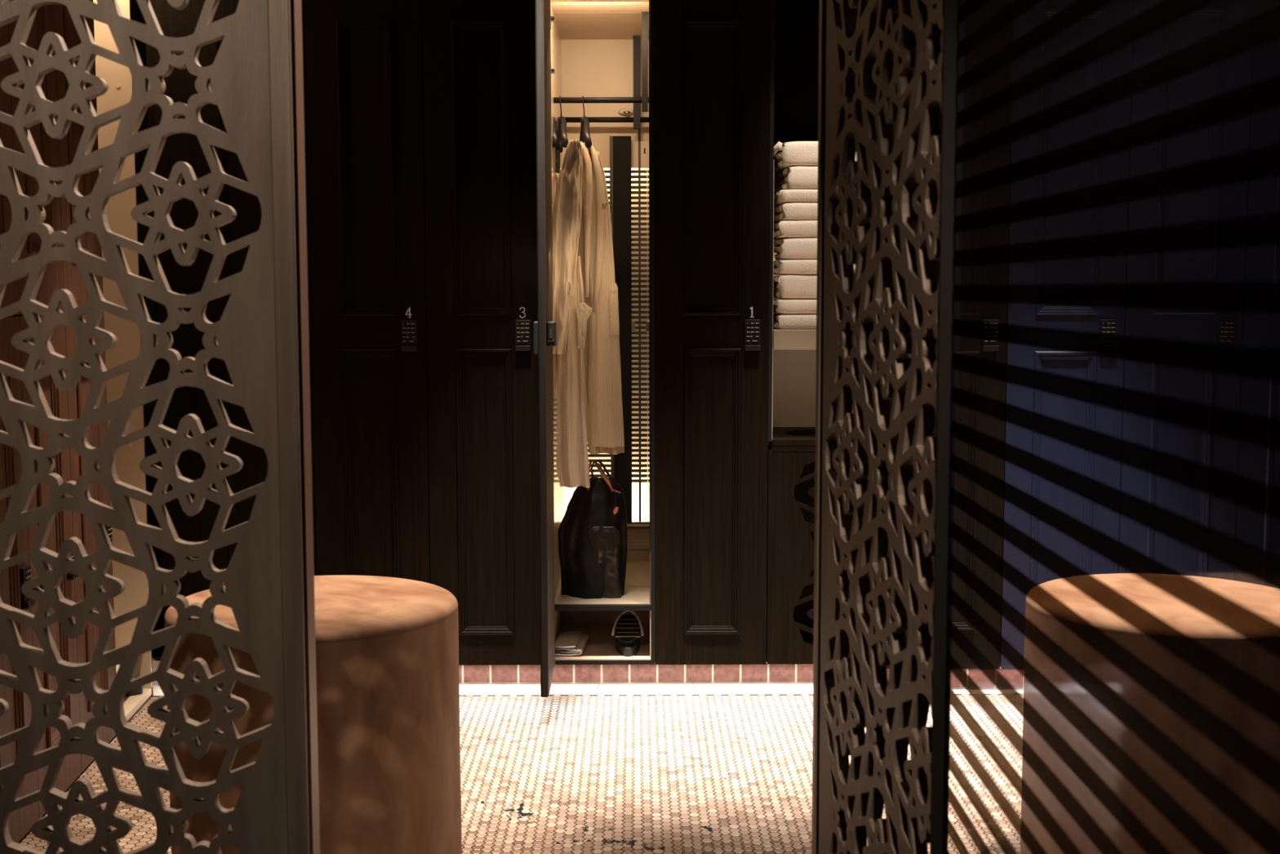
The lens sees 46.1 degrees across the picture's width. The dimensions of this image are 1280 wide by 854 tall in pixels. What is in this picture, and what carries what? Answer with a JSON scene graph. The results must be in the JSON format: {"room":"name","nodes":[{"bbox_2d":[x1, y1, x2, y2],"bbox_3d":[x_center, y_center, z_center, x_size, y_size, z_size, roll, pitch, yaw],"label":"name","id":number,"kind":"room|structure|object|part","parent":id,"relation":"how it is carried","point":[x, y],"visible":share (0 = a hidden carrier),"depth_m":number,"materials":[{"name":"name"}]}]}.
{"room":"changing room","nodes":[
{"label":"changing room","id":0,"kind":"room"},
{"bbox_2d":[131,0,815,568],"bbox_3d":[0.483,-0.545,5.916,5.400,2.700,0.080,0,5,0],"label":"wall","id":1,"kind":"structure","parent":0,"point":[137,15],"depth_m":5.87,"materials":[{"name":"brown paint"}]},
{"bbox_2d":[17,607,1023,853],"bbox_3d":[0.497,1.142,1.764,5.400,0.101,8.500,0,5,0],"label":"floor","id":2,"kind":"structure","parent":0,"point":[614,768],"depth_m":3.92,"materials":[{"name":"beige tile"}]},
{"bbox_2d":[0,316,39,843],"bbox_3d":[-1.632,0.354,3.297,0.499,1.184,0.344,-1,5,-5],"label":"locker","id":3,"kind":"object","parent":2,"relation":"on","point":[19,715],"visible":0.52,"depth_m":3.38,"materials":[{"name":"brown wood"}]},
{"bbox_3d":[-1.413,0.343,3.303,0.010,0.872,0.123,-1,5,-5],"label":"panel","id":4,"kind":"part","parent":3,"relation":"part of","materials":[{"name":"brown wood"}]},
{"bbox_2d":[0,24,19,314],"bbox_3d":[-1.639,-0.839,3.187,0.489,1.207,0.344,-1,5,-5],"label":"locker","id":5,"kind":"object","parent":3,"relation":"on","point":[11,295],"visible":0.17,"depth_m":3.35,"materials":[{"name":"brown wood"}]},
{"bbox_3d":[-1.403,-0.851,3.194,0.017,0.947,0.175,-1,5,-5],"label":"moulding","id":6,"kind":"part","parent":5,"relation":"part of","materials":[{"name":"brown wood"}]},
{"bbox_3d":[-1.401,0.343,3.304,0.017,0.924,0.175,-1,5,-5],"label":"moulding","id":7,"kind":"part","parent":3,"relation":"part of","materials":[{"name":"brown wood"}]},
{"bbox_2d":[8,314,81,818],"bbox_3d":[-1.660,0.323,3.639,0.499,1.184,0.344,-1,5,-5],"label":"locker","id":8,"kind":"object","parent":2,"relation":"on","point":[61,530],"visible":0.23,"depth_m":3.70,"materials":[{"name":"brown wood"}]},
{"bbox_2d":[7,0,64,314],"bbox_3d":[-1.667,-0.871,3.529,0.489,1.207,0.344,-1,5,-5],"label":"locker","id":9,"kind":"object","parent":8,"relation":"on","point":[47,147],"visible":0.25,"depth_m":3.61,"materials":[{"name":"brown wood"}]},
{"bbox_3d":[-1.442,-0.882,3.536,0.010,0.895,0.123,-1,5,-5],"label":"panel","id":10,"kind":"part","parent":9,"relation":"part of","materials":[{"name":"brown wood"}]},
{"bbox_3d":[-1.431,-0.882,3.537,0.017,0.947,0.175,-1,5,-5],"label":"moulding","id":11,"kind":"part","parent":9,"relation":"part of","materials":[{"name":"brown wood"}]},
{"bbox_3d":[-1.440,0.312,3.646,0.010,0.872,0.123,-1,5,-5],"label":"panel","id":12,"kind":"part","parent":8,"relation":"part of","materials":[{"name":"brown wood"}]},
{"bbox_3d":[-1.429,0.311,3.647,0.017,0.924,0.175,-1,5,-5],"label":"moulding","id":13,"kind":"part","parent":8,"relation":"part of","materials":[{"name":"brown wood"}]},
{"bbox_2d":[62,311,115,772],"bbox_3d":[-1.687,0.291,3.982,0.499,1.184,0.344,-1,5,-5],"label":"locker","id":14,"kind":"object","parent":2,"relation":"on","point":[86,642],"visible":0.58,"depth_m":3.94,"materials":[{"name":"brown wood"}]},
{"bbox_2d":[53,0,102,311],"bbox_3d":[-1.694,-0.902,3.872,0.489,1.207,0.344,-1,5,-5],"label":"locker","id":15,"kind":"object","parent":14,"relation":"on","point":[64,27],"visible":0.16,"depth_m":3.86,"materials":[{"name":"brown wood"}]},
{"bbox_3d":[-1.470,-0.913,3.878,0.010,0.895,0.123,-1,5,-5],"label":"panel","id":16,"kind":"part","parent":15,"relation":"part of","materials":[{"name":"brown wood"}]},
{"bbox_3d":[-1.458,-0.913,3.879,0.017,0.947,0.175,-1,5,-5],"label":"moulding","id":17,"kind":"part","parent":15,"relation":"part of","materials":[{"name":"brown wood"}]},
{"bbox_3d":[-1.468,0.280,3.988,0.010,0.872,0.123,-1,5,-5],"label":"panel","id":18,"kind":"part","parent":14,"relation":"part of","materials":[{"name":"brown wood"}]},
{"bbox_3d":[-1.456,0.280,3.989,0.017,0.924,0.175,-1,5,-5],"label":"moulding","id":19,"kind":"part","parent":14,"relation":"part of","materials":[{"name":"brown wood"}]},
{"bbox_2d":[91,0,153,722],"bbox_3d":[-1.728,-0.343,4.306,0.480,2.400,0.420,-1,5,-5],"label":"locker","id":20,"kind":"object","parent":2,"relation":"on","point":[118,78],"visible":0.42,"depth_m":4.51,"materials":[{"name":"brown wood"}]},
{"bbox_2d":[124,685,142,696],"bbox_3d":[-1.631,0.791,4.538,0.250,0.036,0.085,-1,5,-8],"label":"sandal","id":21,"kind":"object","parent":20,"relation":"on","point":[137,691],"visible":0.16,"depth_m":4.54,"materials":[{"name":"black rubber"}]},
{"bbox_3d":[-1.721,0.832,4.410,0.470,0.020,0.388,-1,5,-5],"label":"board","id":22,"kind":"part","parent":20,"relation":"part of","materials":[{"name":"beige laminate"}]},
{"bbox_2d":[0,0,319,853],"bbox_3d":[-0.898,-0.221,1.871,0.953,2.600,0.055,0,5,0],"label":"screen","id":23,"kind":"object","parent":2,"relation":"on","point":[255,73],"visible":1,"depth_m":1.87,"materials":[{"name":"brown wood"}]},
{"bbox_3d":[-0.437,-0.222,1.871,0.026,2.600,0.048,0,5,0],"label":"edge post","id":24,"kind":"part","parent":23,"relation":"part of","materials":[{"name":"brown wood"}]},
{"bbox_3d":[-0.423,-0.222,1.879,0.004,2.600,0.042,0,5,0],"label":"edge trim","id":25,"kind":"part","parent":23,"relation":"part of","materials":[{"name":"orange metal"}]},
{"bbox_2d":[186,0,316,590],"bbox_3d":[-1.182,-0.442,4.817,0.351,2.338,0.519,0,5,0],"label":"locker","id":26,"kind":"object","parent":2,"relation":"on","point":[254,471],"visible":0.02,"depth_m":4.57,"materials":[{"name":"brown wood"}]},
{"bbox_2d":[144,0,203,645],"bbox_3d":[-1.421,-0.422,4.604,0.126,2.338,0.046,0,5,0],"label":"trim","id":27,"kind":"structure","parent":26,"relation":"attached to","point":[172,22],"depth_m":4.58,"materials":[{"name":"brown wood"}]},
{"bbox_3d":[-1.182,-0.779,4.544,0.186,0.884,0.017,0,5,0],"label":"moulding","id":28,"kind":"part","parent":26,"relation":"part of","materials":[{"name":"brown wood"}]},
{"bbox_3d":[-1.180,0.205,4.635,0.186,0.889,0.017,0,5,0],"label":"moulding","id":29,"kind":"part","parent":26,"relation":"part of","materials":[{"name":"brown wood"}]},
{"bbox_3d":[-1.182,-0.780,4.555,0.134,0.832,0.010,0,5,0],"label":"panel","id":30,"kind":"part","parent":26,"relation":"part of","materials":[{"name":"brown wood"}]},
{"bbox_3d":[-1.180,0.204,4.646,0.134,0.837,0.010,0,5,0],"label":"panel","id":31,"kind":"part","parent":26,"relation":"part of","materials":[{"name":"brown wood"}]},
{"bbox_2d":[164,574,462,853],"bbox_3d":[-0.667,0.659,3.102,0.586,0.621,0.589,-4,7,-39],"label":"pouf","id":32,"kind":"object","parent":2,"relation":"on","point":[387,648],"visible":0.62,"depth_m":2.88,"materials":[{"name":"brown fabric"}]},
{"bbox_2d":[304,0,430,583],"bbox_3d":[-0.830,-0.443,4.818,0.351,2.338,0.519,0,5,0],"label":"locker","id":33,"kind":"object","parent":2,"relation":"on","point":[364,58],"visible":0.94,"depth_m":4.58,"materials":[{"name":"brown wood"}]},
{"bbox_3d":[-0.828,-0.780,4.545,0.166,0.884,0.017,0,5,0],"label":"moulding","id":34,"kind":"part","parent":33,"relation":"part of","materials":[{"name":"brown wood"}]},
{"bbox_3d":[-0.828,-0.781,4.556,0.114,0.832,0.010,0,5,0],"label":"panel","id":35,"kind":"part","parent":33,"relation":"part of","materials":[{"name":"brown wood"}]},
{"bbox_3d":[-0.826,0.204,4.635,0.166,0.889,0.017,0,5,0],"label":"moulding","id":36,"kind":"part","parent":33,"relation":"part of","materials":[{"name":"brown wood"}]},
{"bbox_3d":[-0.826,0.203,4.647,0.114,0.837,0.010,0,5,0],"label":"panel","id":37,"kind":"part","parent":33,"relation":"part of","materials":[{"name":"brown wood"}]},
{"bbox_2d":[402,323,414,342],"bbox_3d":[-0.704,-0.288,4.577,0.037,0.057,0.001,0,5,0],"label":"print","id":38,"kind":"object","parent":33,"relation":"on","point":[408,329],"depth_m":4.58,"materials":[{"name":"beige"}]},
{"bbox_2d":[422,0,540,665],"bbox_3d":[-0.477,-0.444,4.819,0.352,2.338,0.519,0,5,0],"label":"locker","id":39,"kind":"object","parent":2,"relation":"on","point":[479,55],"visible":0.95,"depth_m":4.59,"materials":[{"name":"brown wood"}]},
{"bbox_3d":[-0.479,-0.780,4.546,0.173,0.884,0.017,0,5,0],"label":"moulding","id":40,"kind":"part","parent":39,"relation":"part of","materials":[{"name":"brown wood"}]},
{"bbox_3d":[-0.479,-0.781,4.557,0.121,0.832,0.010,0,5,0],"label":"panel","id":41,"kind":"part","parent":39,"relation":"part of","materials":[{"name":"brown wood"}]},
{"bbox_3d":[-0.477,0.203,4.648,0.121,0.837,0.010,0,5,0],"label":"panel","id":42,"kind":"part","parent":39,"relation":"part of","materials":[{"name":"brown wood"}]},
{"bbox_3d":[-0.477,0.204,4.636,0.173,0.889,0.017,0,5,0],"label":"moulding","id":43,"kind":"part","parent":39,"relation":"part of","materials":[{"name":"brown wood"}]},
{"bbox_2d":[516,322,528,337],"bbox_3d":[-0.357,-0.289,4.578,0.037,0.057,0.001,0,5,0],"label":"print","id":44,"kind":"object","parent":39,"relation":"on","point":[522,328],"depth_m":4.58,"materials":[{"name":"beige"}]},
{"bbox_2d":[151,657,1023,688],"bbox_3d":[0.289,0.779,4.741,3.840,0.078,0.162,0,5,0],"label":"baseboard","id":45,"kind":"structure","parent":2,"relation":"on","point":[786,673],"depth_m":4.77,"materials":[{"name":"red tile"}]},
{"bbox_2d":[533,0,655,697],"bbox_3d":[-0.130,-0.447,4.861,0.349,2.340,1.296,0,5,0],"label":"locker","id":46,"kind":"object","parent":2,"relation":"on","point":[602,51],"visible":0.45,"depth_m":5.10,"materials":[{"name":"black"}]},
{"bbox_3d":[-0.286,-0.404,4.383,0.003,2.338,0.336,0,5,0],"label":"door","id":47,"kind":"part","parent":46,"relation":"part of","materials":[{"name":"brown wood"}]},
{"bbox_3d":[-0.276,-0.404,4.395,0.018,2.340,0.359,0,5,0],"label":"door","id":48,"kind":"part","parent":46,"relation":"part of","materials":[{"name":"brown wood"}]},
{"bbox_2d":[551,116,558,147],"bbox_3d":[-0.280,-0.968,4.791,0.024,0.172,0.217,-1,5,-9],"label":"hanger","id":49,"kind":"object","parent":46,"relation":"hanging from","point":[555,142],"visible":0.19,"depth_m":4.71,"materials":[{"name":"black plastic"}]},
{"bbox_2d":[557,95,568,152],"bbox_3d":[-0.248,-0.968,4.791,0.024,0.172,0.217,-1,5,-9],"label":"hanger","id":50,"kind":"object","parent":46,"relation":"hanging from","point":[562,140],"visible":0.99,"depth_m":4.77,"materials":[{"name":"black plastic"}]},
{"bbox_2d":[555,120,559,398],"bbox_3d":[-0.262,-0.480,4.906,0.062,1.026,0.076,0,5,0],"label":"bathrobe","id":51,"kind":"object","parent":50,"relation":"hanging from","point":[557,149],"visible":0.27,"depth_m":4.88,"materials":[{"name":"beige fabric"}]},
{"bbox_3d":[-0.256,-0.941,4.846,0.021,0.107,0.112,-1,5,-7],"label":"shoulder arm","id":52,"kind":"part","parent":50,"relation":"part of","materials":[{"name":"black plastic"}]},
{"bbox_3d":[-0.241,-0.931,4.742,0.023,0.107,0.113,-1,5,-7],"label":"shoulder arm","id":53,"kind":"part","parent":50,"relation":"part of","materials":[{"name":"black plastic"}]},
{"bbox_2d":[555,631,588,655],"bbox_3d":[-0.226,0.692,4.818,0.102,0.032,0.210,0,5,4],"label":"folded cloth","id":54,"kind":"object","parent":46,"relation":"on","point":[567,642],"visible":0.86,"depth_m":4.77,"materials":[{"name":"beige fabric"}]},
{"bbox_2d":[579,95,591,147],"bbox_3d":[-0.175,-0.968,4.791,0.024,0.172,0.217,-1,5,-9],"label":"hanger","id":55,"kind":"object","parent":46,"relation":"hanging from","point":[584,135],"visible":0.96,"depth_m":4.76,"materials":[{"name":"black plastic"}]},
{"bbox_3d":[-0.183,-0.941,4.846,0.021,0.107,0.112,-1,5,-7],"label":"shoulder arm","id":56,"kind":"part","parent":55,"relation":"part of","materials":[{"name":"black plastic"}]},
{"bbox_3d":[-0.168,-0.931,4.742,0.023,0.107,0.113,-1,5,-7],"label":"shoulder arm","id":57,"kind":"part","parent":55,"relation":"part of","materials":[{"name":"black plastic"}]},
{"bbox_2d":[551,139,624,488],"bbox_3d":[-0.164,-0.358,4.761,0.226,1.086,0.307,0,5,0],"label":"bathrobe","id":58,"kind":"object","parent":55,"relation":"hanging from","point":[585,302],"visible":0.99,"depth_m":4.71,"materials":[{"name":"beige fabric"}]},
{"bbox_3d":[-0.211,-0.171,4.704,0.106,0.724,0.082,0,5,0],"label":"panel","id":59,"kind":"part","parent":58,"relation":"part of","materials":[{"name":"beige fabric"}]},
{"bbox_3d":[-0.108,-0.401,4.768,0.116,0.935,0.048,0,5,0],"label":"panel","id":60,"kind":"part","parent":58,"relation":"part of","materials":[{"name":"beige fabric"}]},
{"bbox_2d":[557,459,626,599],"bbox_3d":[-0.153,0.338,4.846,0.224,0.465,0.172,0,5,0],"label":"tote bag","id":61,"kind":"object","parent":46,"relation":"on","point":[592,534],"visible":0.97,"depth_m":4.79,"materials":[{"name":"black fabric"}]},
{"bbox_3d":[-0.126,0.161,4.797,0.089,0.103,0.102,0,5,0],"label":"handle","id":62,"kind":"part","parent":61,"relation":"part of","materials":[{"name":"brown leather"}]},
{"bbox_3d":[-0.118,0.155,4.817,0.104,0.079,0.034,5,7,42],"label":"handle","id":63,"kind":"part","parent":61,"relation":"part of","materials":[{"name":"brown leather"}]},
{"bbox_3d":[-0.124,-1.040,4.785,0.302,0.019,0.019,0,5,0],"label":"hanging rail","id":64,"kind":"part","parent":46,"relation":"part of","materials":[{"name":"black metal"}]},
{"bbox_3d":[-0.121,0.712,4.937,0.310,0.012,0.498,0,5,0],"label":"rail","id":65,"kind":"part","parent":46,"relation":"part of","materials":[{"name":"beige"}]},
{"bbox_3d":[-0.125,-0.310,5.514,0.310,1.398,0.020,0,5,0],"label":"lit panel","id":66,"kind":"part","parent":46,"relation":"part of","materials":[{"name":"beige laminate"}]},
{"bbox_3d":[-0.125,-1.069,5.234,0.302,0.019,0.019,0,5,0],"label":"hanging rail","id":67,"kind":"part","parent":46,"relation":"part of","materials":[{"name":"black metal"}]},
{"bbox_2d":[617,108,633,115],"bbox_3d":[-0.049,-1.109,5.285,0.056,0.024,0.030,0,5,0],"label":"smoke detector","id":68,"kind":"object","parent":46,"relation":"attached to","point":[623,111],"visible":0.98,"depth_m":5.28,"materials":[{"name":"beige plastic"}]},
{"bbox_2d":[614,638,639,656],"bbox_3d":[-0.039,0.696,4.816,0.081,0.029,0.212,0,5,-1],"label":"sandal","id":69,"kind":"object","parent":46,"relation":"in","point":[624,650],"visible":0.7,"depth_m":4.73,"materials":[{"name":"black rubber"}]},
{"bbox_2d":[611,610,644,644],"bbox_3d":[-0.035,0.641,4.831,0.104,0.091,0.197,0,5,5],"label":"sandal","id":70,"kind":"object","parent":69,"relation":"on","point":[628,629],"visible":0.95,"depth_m":4.81,"materials":[{"name":"brown leather"}]},
{"bbox_3d":[-0.024,-0.353,5.290,0.012,0.036,0.020,0,5,0],"label":"catch plate","id":71,"kind":"part","parent":46,"relation":"part of","materials":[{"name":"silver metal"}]},
{"bbox_3d":[-0.123,0.345,5.408,0.310,0.005,0.012,0,5,0],"label":"ledge trim","id":72,"kind":"part","parent":46,"relation":"part of","materials":[{"name":"brown wood"}]},
{"bbox_3d":[0.026,-0.326,4.891,0.012,0.036,0.020,0,5,0],"label":"catch plate","id":73,"kind":"part","parent":46,"relation":"part of","materials":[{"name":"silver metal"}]},
{"bbox_2d":[654,0,770,664],"bbox_3d":[0.219,-0.445,4.821,0.347,2.338,0.519,0,5,0],"label":"locker","id":74,"kind":"object","parent":2,"relation":"on","point":[712,57],"visible":1,"depth_m":4.59,"materials":[{"name":"brown wood"}]},
{"bbox_3d":[0.223,0.201,4.650,0.124,0.837,0.010,0,5,0],"label":"panel","id":75,"kind":"part","parent":74,"relation":"part of","materials":[{"name":"brown wood"}]},
{"bbox_3d":[0.223,0.202,4.638,0.176,0.889,0.017,0,5,0],"label":"moulding","id":76,"kind":"part","parent":74,"relation":"part of","materials":[{"name":"brown wood"}]},
{"bbox_3d":[0.221,-0.783,4.559,0.124,0.832,0.010,0,5,0],"label":"panel","id":77,"kind":"part","parent":74,"relation":"part of","materials":[{"name":"brown wood"}]},
{"bbox_3d":[0.221,-0.782,4.548,0.176,0.884,0.017,0,5,0],"label":"moulding","id":78,"kind":"part","parent":74,"relation":"part of","materials":[{"name":"brown wood"}]},
{"bbox_2d":[746,322,759,341],"bbox_3d":[0.344,-0.290,4.580,0.037,0.057,0.001,0,5,0],"label":"print","id":79,"kind":"object","parent":74,"relation":"on","point":[753,328],"depth_m":4.58,"materials":[{"name":"beige"}]},
{"bbox_2d":[766,0,877,664],"bbox_3d":[0.568,-0.445,4.806,0.351,2.338,0.450,0,5,0],"label":"tall cabinet","id":80,"kind":"object","parent":2,"relation":"on","point":[793,24],"visible":0.15,"depth_m":4.69,"materials":[{"name":"black wood"}]},
{"bbox_2d":[768,426,815,445],"bbox_3d":[0.570,0.029,4.840,0.329,0.018,0.430,0,5,0],"label":"countertop","id":81,"kind":"structure","parent":80,"relation":"on","point":[781,436],"depth_m":4.73,"materials":[{"name":"brown wood"}]},
{"bbox_2d":[773,313,816,329],"bbox_3d":[0.556,-0.336,4.772,0.295,0.048,0.304,0,5,0],"label":"folded towel","id":82,"kind":"object","parent":80,"relation":"on","point":[780,321],"visible":0.56,"depth_m":4.62,"materials":[{"name":"beige fabric"}]},
{"bbox_2d":[773,298,816,314],"bbox_3d":[0.556,-0.384,4.768,0.296,0.047,0.305,0,5,0],"label":"folded towel","id":83,"kind":"object","parent":82,"relation":"on","point":[786,306],"visible":0.44,"depth_m":4.62,"materials":[{"name":"beige fabric"}]},
{"bbox_2d":[773,274,817,298],"bbox_3d":[0.556,-0.444,4.762,0.284,0.075,0.305,0,5,0],"label":"folded towel","id":84,"kind":"object","parent":83,"relation":"on","point":[791,286],"visible":0.55,"depth_m":4.61,"materials":[{"name":"beige fabric"}]},
{"bbox_2d":[773,259,855,275],"bbox_3d":[0.558,-0.505,4.757,0.297,0.046,0.306,0,5,0],"label":"folded towel","id":85,"kind":"object","parent":84,"relation":"on","point":[780,267],"visible":0.52,"depth_m":4.61,"materials":[{"name":"beige fabric"}]},
{"bbox_2d":[773,237,817,260],"bbox_3d":[0.557,-0.561,4.752,0.280,0.066,0.306,0,5,0],"label":"folded towel","id":86,"kind":"object","parent":85,"relation":"on","point":[790,248],"visible":0.53,"depth_m":4.60,"materials":[{"name":"beige fabric"}]},
{"bbox_2d":[773,220,817,239],"bbox_3d":[0.556,-0.620,4.747,0.284,0.053,0.305,0,5,0],"label":"folded towel","id":87,"kind":"object","parent":86,"relation":"on","point":[783,229],"visible":0.45,"depth_m":4.60,"materials":[{"name":"beige fabric"}]},
{"bbox_2d":[773,202,817,222],"bbox_3d":[0.565,-0.673,4.742,0.285,0.054,0.305,0,5,0],"label":"folded towel","id":88,"kind":"object","parent":87,"relation":"on","point":[788,211],"visible":0.52,"depth_m":4.59,"materials":[{"name":"beige fabric"}]},
{"bbox_2d":[773,189,817,206],"bbox_3d":[0.560,-0.720,4.737,0.280,0.040,0.305,0,5,0],"label":"folded towel","id":89,"kind":"object","parent":88,"relation":"on","point":[782,197],"visible":0.41,"depth_m":4.59,"materials":[{"name":"beige fabric"}]},
{"bbox_2d":[776,165,817,191],"bbox_3d":[0.568,-0.775,4.732,0.264,0.071,0.305,0,5,0],"label":"folded towel","id":90,"kind":"object","parent":89,"relation":"on","point":[800,177],"visible":0.49,"depth_m":4.58,"materials":[{"name":"beige fabric"}]},
{"bbox_2d":[773,141,857,172],"bbox_3d":[0.559,-0.849,4.726,0.295,0.078,0.305,0,5,0],"label":"folded towel","id":91,"kind":"object","parent":90,"relation":"on","point":[794,153],"visible":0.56,"depth_m":4.58,"materials":[{"name":"beige fabric"}]},
{"bbox_2d":[773,327,816,350],"bbox_3d":[0.569,-0.286,4.816,0.320,0.062,0.420,0,5,0],"label":"shelf","id":92,"kind":"object","parent":80,"relation":"attached to","point":[783,340],"depth_m":4.61,"materials":[{"name":"brown laminate"}]},
{"bbox_2d":[811,0,962,853],"bbox_3d":[0.279,-0.213,1.765,0.024,2.600,0.490,-1,5,-8],"label":"screen","id":93,"kind":"object","parent":2,"relation":"on","point":[865,342],"visible":1,"depth_m":1.73,"materials":[{"name":"brown wood"}]},
{"bbox_3d":[0.247,-0.235,1.999,0.020,2.600,0.015,-1,5,-8],"label":"edge post","id":94,"kind":"part","parent":93,"relation":"part of","materials":[{"name":"brown wood"}]},
{"bbox_2d":[886,0,1013,668],"bbox_3d":[0.938,-0.441,4.763,0.351,2.338,0.519,0,5,1],"label":"locker","id":95,"kind":"object","parent":2,"relation":"on","point":[997,235],"visible":0.23,"depth_m":4.53,"materials":[{"name":"brown wood"}]},
{"bbox_3d":[0.933,0.198,4.592,0.134,0.808,0.010,0,5,1],"label":"panel","id":96,"kind":"part","parent":95,"relation":"part of","materials":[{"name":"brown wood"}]},
{"bbox_3d":[0.931,-0.787,4.501,0.134,0.848,0.010,0,5,1],"label":"panel","id":97,"kind":"part","parent":95,"relation":"part of","materials":[{"name":"brown wood"}]},
{"bbox_3d":[0.933,0.199,4.580,0.186,0.860,0.017,0,5,1],"label":"moulding","id":98,"kind":"part","parent":95,"relation":"part of","materials":[{"name":"brown wood"}]},
{"bbox_3d":[0.931,-0.786,4.489,0.186,0.900,0.017,0,5,1],"label":"moulding","id":99,"kind":"part","parent":95,"relation":"part of","materials":[{"name":"brown wood"}]},
{"bbox_2d":[1000,0,1133,668],"bbox_3d":[1.289,-0.441,4.755,0.351,2.338,0.519,0,5,1],"label":"locker","id":100,"kind":"object","parent":2,"relation":"on","point":[1109,219],"visible":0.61,"depth_m":4.52,"materials":[{"name":"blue wood"}]},
{"bbox_3d":[1.285,0.198,4.583,0.134,0.808,0.010,0,5,1],"label":"panel","id":101,"kind":"part","parent":100,"relation":"part of","materials":[{"name":"blue paint"}]},
{"bbox_3d":[1.285,0.200,4.572,0.186,0.860,0.017,0,5,1],"label":"moulding","id":102,"kind":"part","parent":100,"relation":"part of","materials":[{"name":"blue paint"}]},
{"bbox_3d":[1.283,-0.787,4.493,0.134,0.848,0.010,0,5,1],"label":"panel","id":103,"kind":"part","parent":100,"relation":"part of","materials":[{"name":"blue paint"}]},
{"bbox_3d":[1.283,-0.786,4.481,0.186,0.900,0.017,0,5,1],"label":"moulding","id":104,"kind":"part","parent":100,"relation":"part of","materials":[{"name":"blue paint"}]},
{"bbox_2d":[1102,322,1115,333],"bbox_3d":[1.408,-0.286,4.511,0.037,0.057,0.001,0,5,1],"label":"print","id":105,"kind":"object","parent":100,"relation":"on","point":[1108,327],"depth_m":4.51,"materials":[{"name":"beige"}]},
{"bbox_2d":[943,0,1279,853],"bbox_3d":[0.323,-0.141,0.982,0.007,2.580,1.079,0,5,0],"label":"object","id":106,"kind":"structure","parent":2,"relation":"on","point":[1264,162],"depth_m":1.01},
{"bbox_2d":[1020,573,1279,853],"bbox_3d":[1.094,0.656,3.105,0.586,0.621,0.588,0,5,-4],"label":"pouf","id":107,"kind":"object","parent":2,"relation":"on","point":[1248,656],"visible":0.55,"depth_m":2.86,"materials":[{"name":"brown fabric"}]},
{"bbox_2d":[1117,0,1253,580],"bbox_3d":[1.641,-0.441,4.747,0.351,2.338,0.519,0,5,1],"label":"locker","id":108,"kind":"object","parent":2,"relation":"on","point":[1226,202],"visible":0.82,"depth_m":4.51,"materials":[{"name":"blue wood"}]},
{"bbox_3d":[1.637,0.199,4.575,0.134,0.808,0.010,0,5,1],"label":"panel","id":109,"kind":"part","parent":108,"relation":"part of","materials":[{"name":"blue paint"}]},
{"bbox_3d":[1.637,0.200,4.564,0.186,0.860,0.017,0,5,1],"label":"moulding","id":110,"kind":"part","parent":108,"relation":"part of","materials":[{"name":"blue paint"}]},
{"bbox_3d":[1.635,-0.787,4.484,0.134,0.848,0.010,0,5,1],"label":"panel","id":111,"kind":"part","parent":108,"relation":"part of","materials":[{"name":"blue paint"}]},
{"bbox_3d":[1.635,-0.786,4.473,0.186,0.900,0.017,0,5,1],"label":"moulding","id":112,"kind":"part","parent":108,"relation":"part of","materials":[{"name":"blue paint"}]},
{"bbox_2d":[1221,322,1233,341],"bbox_3d":[1.760,-0.286,4.503,0.037,0.057,0.001,0,5,1],"label":"print","id":113,"kind":"object","parent":108,"relation":"on","point":[1226,331],"depth_m":4.50}
]}

